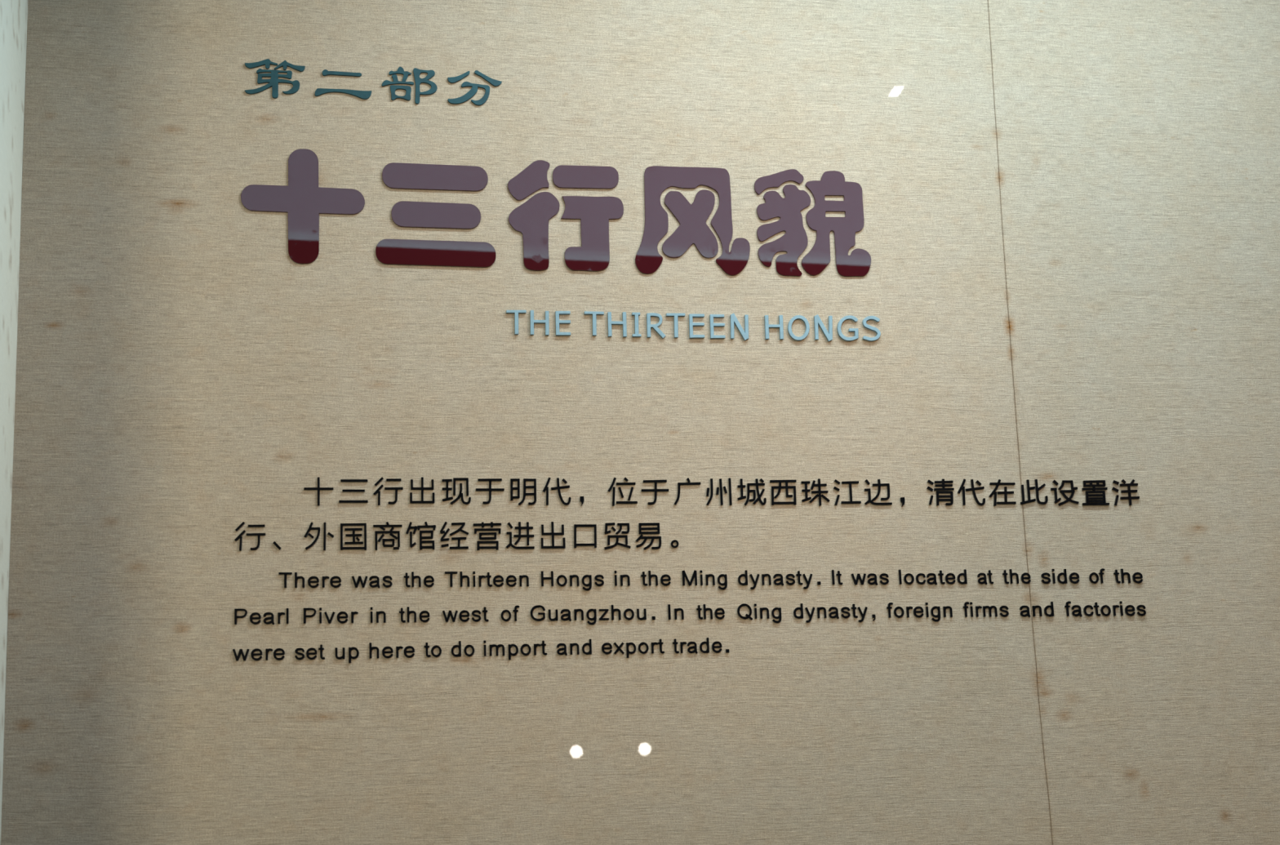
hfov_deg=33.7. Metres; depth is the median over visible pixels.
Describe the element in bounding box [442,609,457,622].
letter
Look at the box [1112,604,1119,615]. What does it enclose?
letter
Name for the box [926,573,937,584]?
letter
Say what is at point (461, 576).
letter
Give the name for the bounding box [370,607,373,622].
letter
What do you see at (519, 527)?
chinese character
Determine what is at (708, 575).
letter
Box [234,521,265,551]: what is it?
chinese character
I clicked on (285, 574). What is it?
letter
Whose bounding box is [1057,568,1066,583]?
letter
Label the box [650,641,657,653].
letter
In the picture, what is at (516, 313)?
letter
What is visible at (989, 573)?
letter
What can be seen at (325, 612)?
letter
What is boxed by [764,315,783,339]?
letter
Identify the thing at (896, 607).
letter
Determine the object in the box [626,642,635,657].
letter
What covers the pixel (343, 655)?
letter
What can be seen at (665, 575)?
letter
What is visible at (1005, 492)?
chinese character
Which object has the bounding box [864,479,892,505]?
chinese character
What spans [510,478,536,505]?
chinese character
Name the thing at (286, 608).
letter
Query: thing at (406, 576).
letter
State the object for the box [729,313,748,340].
letter
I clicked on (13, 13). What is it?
wall
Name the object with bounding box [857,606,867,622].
letter
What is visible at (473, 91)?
chinese character
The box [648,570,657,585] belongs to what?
letter
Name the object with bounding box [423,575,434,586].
letter
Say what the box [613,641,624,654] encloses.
letter
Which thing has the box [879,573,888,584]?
letter
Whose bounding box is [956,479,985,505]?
chinese character
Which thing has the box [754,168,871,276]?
chinese character
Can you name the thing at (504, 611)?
letter
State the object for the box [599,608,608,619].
letter
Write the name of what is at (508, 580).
letter
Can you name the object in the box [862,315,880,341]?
letter
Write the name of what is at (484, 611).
letter
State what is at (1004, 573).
letter
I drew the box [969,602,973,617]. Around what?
letter
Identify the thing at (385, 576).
letter
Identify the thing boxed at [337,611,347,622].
letter
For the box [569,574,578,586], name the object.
letter
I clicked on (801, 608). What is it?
letter
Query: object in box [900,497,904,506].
comma
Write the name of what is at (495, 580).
letter
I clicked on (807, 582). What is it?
letter
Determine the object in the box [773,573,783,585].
letter
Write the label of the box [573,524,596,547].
chinese character
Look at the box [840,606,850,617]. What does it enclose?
letter
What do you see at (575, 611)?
letter
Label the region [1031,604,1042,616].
letter
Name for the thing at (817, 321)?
letter
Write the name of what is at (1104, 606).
letter
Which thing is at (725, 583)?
letter
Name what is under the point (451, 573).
letter
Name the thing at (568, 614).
letter
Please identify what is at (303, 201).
chinese character
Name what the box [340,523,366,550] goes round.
chinese character
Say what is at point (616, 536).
chinese character
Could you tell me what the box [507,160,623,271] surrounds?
chinese character
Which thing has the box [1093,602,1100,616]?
letter
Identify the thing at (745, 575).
letter
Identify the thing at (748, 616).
letter
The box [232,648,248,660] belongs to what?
letter
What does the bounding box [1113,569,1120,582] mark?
letter
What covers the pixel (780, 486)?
chinese character
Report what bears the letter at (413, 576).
attached to the wall at (182, 380)
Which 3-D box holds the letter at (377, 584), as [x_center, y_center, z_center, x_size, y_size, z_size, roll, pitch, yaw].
[-0.378,0.227,3.009,0.015,0.018,0.003,0,-13,-11]
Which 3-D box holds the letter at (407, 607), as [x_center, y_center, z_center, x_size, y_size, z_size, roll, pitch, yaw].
[-0.325,0.273,3.008,0.013,0.022,0.003,0,-13,-11]
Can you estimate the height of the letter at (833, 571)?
0.022 m
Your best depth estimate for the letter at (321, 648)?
2.97 m
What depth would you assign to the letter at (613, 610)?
3.06 m
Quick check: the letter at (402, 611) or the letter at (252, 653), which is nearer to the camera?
the letter at (252, 653)
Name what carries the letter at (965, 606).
attached to the wall at (182, 380)
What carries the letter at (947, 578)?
attached to the wall at (182, 380)
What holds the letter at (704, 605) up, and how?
attached to the wall at (182, 380)
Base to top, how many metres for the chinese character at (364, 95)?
0.045 m
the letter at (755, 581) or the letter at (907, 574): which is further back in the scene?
the letter at (907, 574)
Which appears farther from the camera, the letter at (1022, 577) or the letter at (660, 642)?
the letter at (1022, 577)
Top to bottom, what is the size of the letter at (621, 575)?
0.016 m
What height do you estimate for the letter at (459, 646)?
0.022 m
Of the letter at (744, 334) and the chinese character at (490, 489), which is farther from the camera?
the letter at (744, 334)
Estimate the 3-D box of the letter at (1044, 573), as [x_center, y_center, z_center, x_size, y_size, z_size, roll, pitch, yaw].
[0.614,0.235,3.199,0.014,0.017,0.003,0,-13,-11]
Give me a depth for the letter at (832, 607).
3.12 m
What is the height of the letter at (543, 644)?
0.021 m
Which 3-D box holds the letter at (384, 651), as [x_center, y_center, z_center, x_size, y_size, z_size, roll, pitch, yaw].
[-0.357,0.325,2.990,0.015,0.016,0.003,0,-13,-11]
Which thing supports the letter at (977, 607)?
attached to the wall at (182, 380)
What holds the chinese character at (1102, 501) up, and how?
attached to the wall at (182, 380)
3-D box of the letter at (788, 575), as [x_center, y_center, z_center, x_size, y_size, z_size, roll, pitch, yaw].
[0.222,0.232,3.124,0.014,0.017,0.003,0,-13,-11]
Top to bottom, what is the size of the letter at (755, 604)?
0.022 m
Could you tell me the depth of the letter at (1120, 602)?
3.21 m
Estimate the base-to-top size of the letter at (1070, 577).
0.016 m
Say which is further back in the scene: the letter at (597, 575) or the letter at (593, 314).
the letter at (593, 314)
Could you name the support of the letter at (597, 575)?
attached to the wall at (182, 380)
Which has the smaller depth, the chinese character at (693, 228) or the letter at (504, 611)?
the letter at (504, 611)
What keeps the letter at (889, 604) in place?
attached to the wall at (182, 380)
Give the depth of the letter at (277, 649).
2.96 m
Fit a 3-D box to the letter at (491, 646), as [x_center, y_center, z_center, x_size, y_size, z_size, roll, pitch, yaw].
[-0.204,0.325,3.019,0.022,0.016,0.003,0,-13,-11]
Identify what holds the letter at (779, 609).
attached to the wall at (182, 380)
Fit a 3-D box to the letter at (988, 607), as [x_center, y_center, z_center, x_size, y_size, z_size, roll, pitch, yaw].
[0.525,0.283,3.171,0.022,0.016,0.003,0,-13,-11]
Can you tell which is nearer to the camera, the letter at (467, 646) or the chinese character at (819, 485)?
the letter at (467, 646)
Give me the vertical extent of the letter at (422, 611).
0.016 m
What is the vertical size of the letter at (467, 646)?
0.017 m
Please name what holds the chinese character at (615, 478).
attached to the wall at (182, 380)
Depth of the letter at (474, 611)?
3.02 m
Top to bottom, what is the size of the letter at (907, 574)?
0.017 m
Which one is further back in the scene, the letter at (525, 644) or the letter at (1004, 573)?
the letter at (1004, 573)
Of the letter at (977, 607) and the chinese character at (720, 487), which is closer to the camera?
the chinese character at (720, 487)
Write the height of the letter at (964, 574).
0.022 m
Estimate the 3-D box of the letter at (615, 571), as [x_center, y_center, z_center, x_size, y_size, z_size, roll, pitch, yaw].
[-0.035,0.227,3.075,0.003,0.022,0.003,0,-13,-11]
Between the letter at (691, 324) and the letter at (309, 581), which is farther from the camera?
the letter at (691, 324)
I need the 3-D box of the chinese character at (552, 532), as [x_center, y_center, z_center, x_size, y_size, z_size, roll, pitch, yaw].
[-0.127,0.164,3.072,0.035,0.039,0.003,0,-13,-11]
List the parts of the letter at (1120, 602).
stem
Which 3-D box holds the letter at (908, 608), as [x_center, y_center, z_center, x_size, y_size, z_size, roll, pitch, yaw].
[0.402,0.282,3.147,0.010,0.016,0.003,0,-13,-11]
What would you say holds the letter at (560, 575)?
attached to the wall at (182, 380)
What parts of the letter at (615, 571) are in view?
stem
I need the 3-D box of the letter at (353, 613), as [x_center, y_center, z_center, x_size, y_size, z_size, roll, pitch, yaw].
[-0.404,0.276,2.992,0.010,0.016,0.003,0,-13,-11]
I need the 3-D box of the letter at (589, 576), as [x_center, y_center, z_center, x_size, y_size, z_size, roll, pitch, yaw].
[-0.077,0.232,3.066,0.014,0.023,0.003,0,-13,-11]
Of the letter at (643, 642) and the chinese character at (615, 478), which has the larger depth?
the chinese character at (615, 478)
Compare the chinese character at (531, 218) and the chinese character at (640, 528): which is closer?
the chinese character at (640, 528)
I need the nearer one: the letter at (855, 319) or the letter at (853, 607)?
the letter at (853, 607)
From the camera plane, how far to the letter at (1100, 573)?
3.21 m
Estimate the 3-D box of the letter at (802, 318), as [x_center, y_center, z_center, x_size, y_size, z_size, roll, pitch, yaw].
[0.241,-0.144,3.216,0.034,0.039,0.004,0,-13,-11]
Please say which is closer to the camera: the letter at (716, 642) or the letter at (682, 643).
the letter at (682, 643)
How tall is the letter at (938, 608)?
0.023 m
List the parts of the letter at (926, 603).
stem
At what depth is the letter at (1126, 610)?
3.21 m
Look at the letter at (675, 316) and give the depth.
3.18 m
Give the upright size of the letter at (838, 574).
0.021 m
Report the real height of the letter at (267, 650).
0.016 m
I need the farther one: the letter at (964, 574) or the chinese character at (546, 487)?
the letter at (964, 574)
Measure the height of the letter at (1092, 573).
0.017 m
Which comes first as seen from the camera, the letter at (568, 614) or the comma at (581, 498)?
the letter at (568, 614)
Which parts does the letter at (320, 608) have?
stem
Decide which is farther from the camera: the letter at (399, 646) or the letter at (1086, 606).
the letter at (1086, 606)
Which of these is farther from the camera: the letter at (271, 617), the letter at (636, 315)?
the letter at (636, 315)
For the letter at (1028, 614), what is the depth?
3.18 m
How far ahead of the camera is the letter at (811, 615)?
3.12 m
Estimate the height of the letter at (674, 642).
0.021 m
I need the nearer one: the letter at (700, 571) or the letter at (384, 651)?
the letter at (384, 651)
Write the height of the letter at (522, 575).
0.016 m
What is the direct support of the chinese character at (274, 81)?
attached to the wall at (182, 380)
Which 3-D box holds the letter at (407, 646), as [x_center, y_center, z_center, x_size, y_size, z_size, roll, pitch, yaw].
[-0.327,0.325,2.995,0.015,0.016,0.003,0,-13,-11]
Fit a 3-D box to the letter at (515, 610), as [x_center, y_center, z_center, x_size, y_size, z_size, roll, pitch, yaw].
[-0.178,0.274,3.037,0.009,0.022,0.003,0,-13,-11]
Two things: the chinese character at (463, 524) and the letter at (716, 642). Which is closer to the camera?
the chinese character at (463, 524)
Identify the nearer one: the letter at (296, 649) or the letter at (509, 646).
the letter at (296, 649)
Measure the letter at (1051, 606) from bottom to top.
0.022 m
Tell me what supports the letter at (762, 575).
attached to the wall at (182, 380)
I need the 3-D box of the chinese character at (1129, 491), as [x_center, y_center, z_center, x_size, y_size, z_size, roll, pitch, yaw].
[0.748,0.107,3.255,0.044,0.041,0.003,0,-13,-11]
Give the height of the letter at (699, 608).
0.021 m
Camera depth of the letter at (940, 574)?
3.17 m
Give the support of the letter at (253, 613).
attached to the wall at (182, 380)
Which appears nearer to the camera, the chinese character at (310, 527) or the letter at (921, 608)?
the chinese character at (310, 527)
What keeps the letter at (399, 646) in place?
attached to the wall at (182, 380)
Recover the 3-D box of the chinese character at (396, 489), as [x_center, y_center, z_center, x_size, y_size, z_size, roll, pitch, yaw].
[-0.363,0.099,3.042,0.043,0.041,0.003,0,-13,-11]
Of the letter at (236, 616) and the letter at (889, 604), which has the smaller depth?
the letter at (236, 616)
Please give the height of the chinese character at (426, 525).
0.041 m
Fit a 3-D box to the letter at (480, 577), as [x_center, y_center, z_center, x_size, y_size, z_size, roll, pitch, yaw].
[-0.227,0.228,3.038,0.010,0.016,0.003,0,-13,-11]
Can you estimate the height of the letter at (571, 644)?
0.016 m
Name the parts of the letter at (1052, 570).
stem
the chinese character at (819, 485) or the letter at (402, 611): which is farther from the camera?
the chinese character at (819, 485)
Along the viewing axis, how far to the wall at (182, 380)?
3.14 m
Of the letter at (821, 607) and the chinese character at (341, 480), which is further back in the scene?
the letter at (821, 607)
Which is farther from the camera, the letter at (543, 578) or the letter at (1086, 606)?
the letter at (1086, 606)
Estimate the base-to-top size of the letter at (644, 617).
0.016 m
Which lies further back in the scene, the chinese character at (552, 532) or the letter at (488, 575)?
the chinese character at (552, 532)
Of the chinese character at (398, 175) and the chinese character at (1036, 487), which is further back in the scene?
the chinese character at (1036, 487)
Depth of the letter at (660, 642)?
3.06 m
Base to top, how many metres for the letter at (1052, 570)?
0.022 m
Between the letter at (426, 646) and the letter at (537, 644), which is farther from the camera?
the letter at (537, 644)
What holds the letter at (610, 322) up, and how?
attached to the wall at (182, 380)
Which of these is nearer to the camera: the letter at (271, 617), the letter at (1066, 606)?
the letter at (271, 617)
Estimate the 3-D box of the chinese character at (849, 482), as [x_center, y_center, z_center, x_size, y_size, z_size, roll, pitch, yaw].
[0.310,0.105,3.171,0.042,0.040,0.003,0,-13,-11]
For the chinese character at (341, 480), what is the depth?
3.03 m
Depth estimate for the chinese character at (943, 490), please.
3.20 m
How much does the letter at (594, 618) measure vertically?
0.023 m
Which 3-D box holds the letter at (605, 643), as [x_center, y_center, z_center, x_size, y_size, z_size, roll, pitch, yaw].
[-0.048,0.326,3.049,0.015,0.016,0.003,0,-13,-11]
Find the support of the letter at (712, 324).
attached to the wall at (182, 380)
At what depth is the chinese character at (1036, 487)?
3.23 m
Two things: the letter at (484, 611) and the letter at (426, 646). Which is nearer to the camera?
the letter at (426, 646)
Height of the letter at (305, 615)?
0.022 m
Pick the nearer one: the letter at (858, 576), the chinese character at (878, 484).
the letter at (858, 576)
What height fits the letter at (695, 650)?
0.018 m
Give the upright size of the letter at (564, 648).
0.018 m
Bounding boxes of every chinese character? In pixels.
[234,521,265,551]
[240,148,364,264]
[244,58,305,98]
[303,476,333,505]
[303,522,333,550]
[314,69,371,99]
[338,479,368,502]
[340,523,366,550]
[373,477,403,505]
[373,521,401,550]
[375,162,495,267]
[382,66,437,104]
[405,521,435,549]
[409,476,434,503]
[440,521,468,549]
[441,477,471,504]
[447,70,502,106]
[473,521,501,550]
[475,478,504,503]
[506,521,534,548]
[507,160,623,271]
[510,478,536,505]
[540,521,565,548]
[542,477,570,505]
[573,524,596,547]
[604,522,631,549]
[607,477,637,506]
[635,165,750,275]
[635,522,661,550]
[640,480,668,504]
[673,477,700,505]
[706,477,732,505]
[737,478,766,505]
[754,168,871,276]
[769,480,796,505]
[800,478,829,505]
[833,479,861,505]
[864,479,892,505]
[926,478,954,505]
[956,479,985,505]
[988,479,1016,506]
[1019,479,1048,504]
[1050,480,1079,505]
[1081,480,1109,505]
[1111,479,1139,505]
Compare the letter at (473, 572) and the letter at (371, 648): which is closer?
the letter at (371, 648)
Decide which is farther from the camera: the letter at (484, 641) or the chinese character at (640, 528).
the chinese character at (640, 528)
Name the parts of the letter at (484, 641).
stem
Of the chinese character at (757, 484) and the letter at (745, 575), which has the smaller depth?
the letter at (745, 575)
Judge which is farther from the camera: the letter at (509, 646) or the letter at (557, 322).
the letter at (557, 322)
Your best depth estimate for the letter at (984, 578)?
3.18 m
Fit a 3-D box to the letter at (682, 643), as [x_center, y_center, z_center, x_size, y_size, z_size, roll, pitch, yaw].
[0.063,0.327,3.071,0.009,0.016,0.003,0,-13,-11]
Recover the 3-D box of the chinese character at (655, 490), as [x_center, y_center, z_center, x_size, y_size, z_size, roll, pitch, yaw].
[0.022,0.103,3.116,0.041,0.037,0.003,0,-13,-11]
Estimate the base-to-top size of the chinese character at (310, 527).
0.040 m
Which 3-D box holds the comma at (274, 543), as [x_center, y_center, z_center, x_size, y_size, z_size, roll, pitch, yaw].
[-0.514,0.174,2.995,0.012,0.012,0.003,0,-13,-11]
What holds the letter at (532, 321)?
attached to the wall at (182, 380)
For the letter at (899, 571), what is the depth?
3.15 m
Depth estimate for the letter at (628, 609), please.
3.06 m
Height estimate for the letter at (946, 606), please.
0.016 m
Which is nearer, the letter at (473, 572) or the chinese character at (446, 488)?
the letter at (473, 572)
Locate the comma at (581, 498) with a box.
[579,496,583,505]
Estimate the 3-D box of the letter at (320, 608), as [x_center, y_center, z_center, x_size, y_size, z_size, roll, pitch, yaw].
[-0.451,0.272,2.984,0.003,0.022,0.003,0,-13,-11]
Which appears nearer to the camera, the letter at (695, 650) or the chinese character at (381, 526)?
the chinese character at (381, 526)
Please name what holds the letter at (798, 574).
attached to the wall at (182, 380)
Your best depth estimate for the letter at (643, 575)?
3.08 m
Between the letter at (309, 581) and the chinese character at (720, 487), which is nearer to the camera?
the letter at (309, 581)
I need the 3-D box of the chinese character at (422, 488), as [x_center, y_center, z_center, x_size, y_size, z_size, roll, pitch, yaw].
[-0.315,0.098,3.052,0.036,0.038,0.003,0,-13,-11]
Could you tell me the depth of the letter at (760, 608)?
3.10 m
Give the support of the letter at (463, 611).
attached to the wall at (182, 380)
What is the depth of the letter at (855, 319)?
3.23 m
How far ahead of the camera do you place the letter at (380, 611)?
3.00 m
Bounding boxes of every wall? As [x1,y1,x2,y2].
[0,0,27,844]
[0,0,1279,844]
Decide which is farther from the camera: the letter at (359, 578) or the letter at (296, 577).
the letter at (359, 578)
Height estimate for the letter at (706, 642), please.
0.022 m
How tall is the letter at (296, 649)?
0.017 m
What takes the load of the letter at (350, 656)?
attached to the wall at (182, 380)
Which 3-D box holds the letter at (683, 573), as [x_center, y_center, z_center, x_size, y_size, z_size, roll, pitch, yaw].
[0.073,0.228,3.096,0.022,0.023,0.003,0,-13,-11]
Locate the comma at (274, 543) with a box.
[272,541,280,550]
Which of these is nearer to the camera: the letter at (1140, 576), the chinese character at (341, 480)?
the chinese character at (341, 480)
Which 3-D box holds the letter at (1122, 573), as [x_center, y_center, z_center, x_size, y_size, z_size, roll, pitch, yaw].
[0.741,0.234,3.224,0.014,0.022,0.003,0,-13,-11]
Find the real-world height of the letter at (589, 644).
0.022 m
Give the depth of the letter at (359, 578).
3.00 m
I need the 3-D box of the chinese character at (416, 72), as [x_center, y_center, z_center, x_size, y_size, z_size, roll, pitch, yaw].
[-0.348,-0.508,3.189,0.083,0.058,0.003,0,-13,-11]
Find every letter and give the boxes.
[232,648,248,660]
[234,608,247,624]
[249,612,261,624]
[250,648,262,660]
[262,612,274,624]
[265,648,272,660]
[273,648,284,660]
[277,612,284,623]
[278,572,292,587]
[286,608,288,623]
[294,572,304,587]
[294,648,304,659]
[303,607,315,623]
[306,647,316,659]
[307,576,319,587]
[318,644,324,659]
[319,607,321,622]
[322,576,328,587]
[324,611,334,623]
[329,575,341,587]
[335,647,344,658]
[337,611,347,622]
[348,646,359,662]
[351,575,367,587]
[351,611,358,622]
[368,575,379,587]
[368,642,378,657]
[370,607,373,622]
[376,610,386,622]
[382,575,391,587]
[382,646,392,657]
[395,645,403,657]
[399,607,405,622]
[403,645,414,657]
[404,572,410,586]
[406,606,416,622]
[411,571,421,586]
[418,610,429,622]
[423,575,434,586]
[423,642,430,657]
[431,644,441,657]
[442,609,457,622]
[444,571,457,586]
[451,640,461,656]
[458,609,469,622]
[459,571,469,586]
[463,644,474,656]
[471,609,480,622]
[472,571,475,586]
[478,575,485,586]
[482,606,488,621]
[483,640,486,655]
[485,572,492,586]
[488,644,504,655]
[493,574,503,586]
[500,609,511,621]
[506,310,526,334]
[506,574,516,586]
[507,644,518,659]
[512,604,519,621]
[519,574,528,586]
[520,643,530,655]
[529,310,549,335]
[529,604,545,621]
[533,643,540,654]
[540,640,546,654]
[541,570,553,586]
[548,608,558,620]
[555,311,570,335]
[556,574,567,586]
[556,643,567,655]
[560,608,571,621]
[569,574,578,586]
[569,643,579,654]
[573,608,583,620]
[582,574,591,590]
[582,639,591,654]
[583,311,604,336]
[586,608,596,624]
[594,574,604,586]
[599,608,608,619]
[601,642,612,653]
[607,311,626,337]
[610,604,621,619]
[613,570,617,586]
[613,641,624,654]
[620,574,630,586]
[623,608,634,620]
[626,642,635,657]
[631,312,640,337]
[636,608,646,619]
[638,641,648,653]
[640,571,647,586]
[646,312,665,338]
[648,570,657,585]
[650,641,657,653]
[657,639,664,653]
[660,573,671,586]
[666,313,684,337]
[667,604,671,619]
[672,638,679,653]
[674,608,684,619]
[680,641,686,653]
[681,569,697,585]
[687,641,697,653]
[688,314,704,338]
[696,604,702,619]
[699,570,702,585]
[699,637,709,653]
[702,604,712,618]
[705,573,715,585]
[709,314,724,338]
[711,640,721,653]
[714,607,724,619]
[717,573,727,589]
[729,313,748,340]
[737,569,747,585]
[737,603,752,619]
[749,573,759,589]
[754,603,756,618]
[759,607,768,618]
[761,573,771,585]
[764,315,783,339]
[771,607,781,622]
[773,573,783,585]
[785,573,795,585]
[787,315,809,341]
[793,603,803,618]
[795,570,802,585]
[802,573,812,588]
[804,607,814,622]
[813,314,832,342]
[817,606,826,617]
[828,606,839,618]
[831,569,835,584]
[835,570,842,584]
[836,315,858,341]
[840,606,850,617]
[850,573,866,584]
[850,604,857,617]
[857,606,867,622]
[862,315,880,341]
[866,573,877,585]
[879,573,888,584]
[886,602,893,617]
[893,606,903,617]
[897,569,902,584]
[903,573,914,584]
[906,606,912,617]
[913,606,923,617]
[915,573,925,584]
[924,602,928,617]
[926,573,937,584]
[930,605,940,621]
[937,569,945,584]
[942,605,952,617]
[945,573,955,584]
[956,568,967,584]
[962,601,968,617]
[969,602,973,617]
[975,605,982,616]
[977,573,986,584]
[982,605,997,616]
[986,569,993,583]
[999,605,1008,617]
[1002,569,1008,583]
[1008,568,1018,583]
[1019,605,1030,617]
[1020,572,1031,583]
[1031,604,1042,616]
[1040,572,1050,583]
[1044,601,1053,616]
[1051,568,1055,583]
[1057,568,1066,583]
[1064,600,1071,616]
[1068,572,1079,583]
[1071,604,1082,616]
[1083,604,1093,616]
[1088,572,1098,583]
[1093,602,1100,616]
[1098,568,1104,582]
[1100,604,1111,616]
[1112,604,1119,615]
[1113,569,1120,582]
[1119,600,1123,615]
[1120,568,1130,582]
[1124,604,1135,615]
[1132,572,1142,582]
[1136,604,1146,615]
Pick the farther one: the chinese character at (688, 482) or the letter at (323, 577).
the chinese character at (688, 482)
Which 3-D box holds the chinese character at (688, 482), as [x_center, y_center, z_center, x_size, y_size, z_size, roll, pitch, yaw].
[0.070,0.102,3.125,0.041,0.041,0.003,0,-13,-11]
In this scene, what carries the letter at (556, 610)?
attached to the wall at (182, 380)
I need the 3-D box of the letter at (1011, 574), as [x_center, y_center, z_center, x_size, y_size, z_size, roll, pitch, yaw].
[0.565,0.232,3.190,0.013,0.022,0.003,0,-13,-11]
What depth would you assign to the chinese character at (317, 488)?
3.02 m
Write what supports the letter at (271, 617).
attached to the wall at (182, 380)
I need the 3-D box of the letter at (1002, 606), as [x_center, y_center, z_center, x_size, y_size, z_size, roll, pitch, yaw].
[0.547,0.283,3.175,0.014,0.017,0.003,0,-13,-11]
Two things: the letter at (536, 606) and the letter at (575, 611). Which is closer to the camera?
the letter at (536, 606)
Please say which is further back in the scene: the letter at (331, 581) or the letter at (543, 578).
the letter at (543, 578)
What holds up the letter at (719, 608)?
attached to the wall at (182, 380)
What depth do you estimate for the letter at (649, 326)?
3.17 m
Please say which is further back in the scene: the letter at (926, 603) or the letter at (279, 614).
the letter at (926, 603)
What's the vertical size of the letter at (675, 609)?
0.016 m
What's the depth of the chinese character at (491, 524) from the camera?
3.05 m
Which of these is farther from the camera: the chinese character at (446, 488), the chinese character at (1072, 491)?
the chinese character at (1072, 491)
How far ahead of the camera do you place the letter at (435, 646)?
3.00 m
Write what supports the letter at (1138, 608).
attached to the wall at (182, 380)
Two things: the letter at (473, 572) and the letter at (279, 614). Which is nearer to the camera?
the letter at (279, 614)
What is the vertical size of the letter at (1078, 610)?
0.018 m
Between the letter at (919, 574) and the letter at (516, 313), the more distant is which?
the letter at (919, 574)
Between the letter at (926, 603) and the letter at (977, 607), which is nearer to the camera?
the letter at (926, 603)
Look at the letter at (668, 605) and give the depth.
3.08 m
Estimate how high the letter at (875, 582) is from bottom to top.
0.018 m
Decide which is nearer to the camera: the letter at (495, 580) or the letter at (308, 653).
the letter at (308, 653)

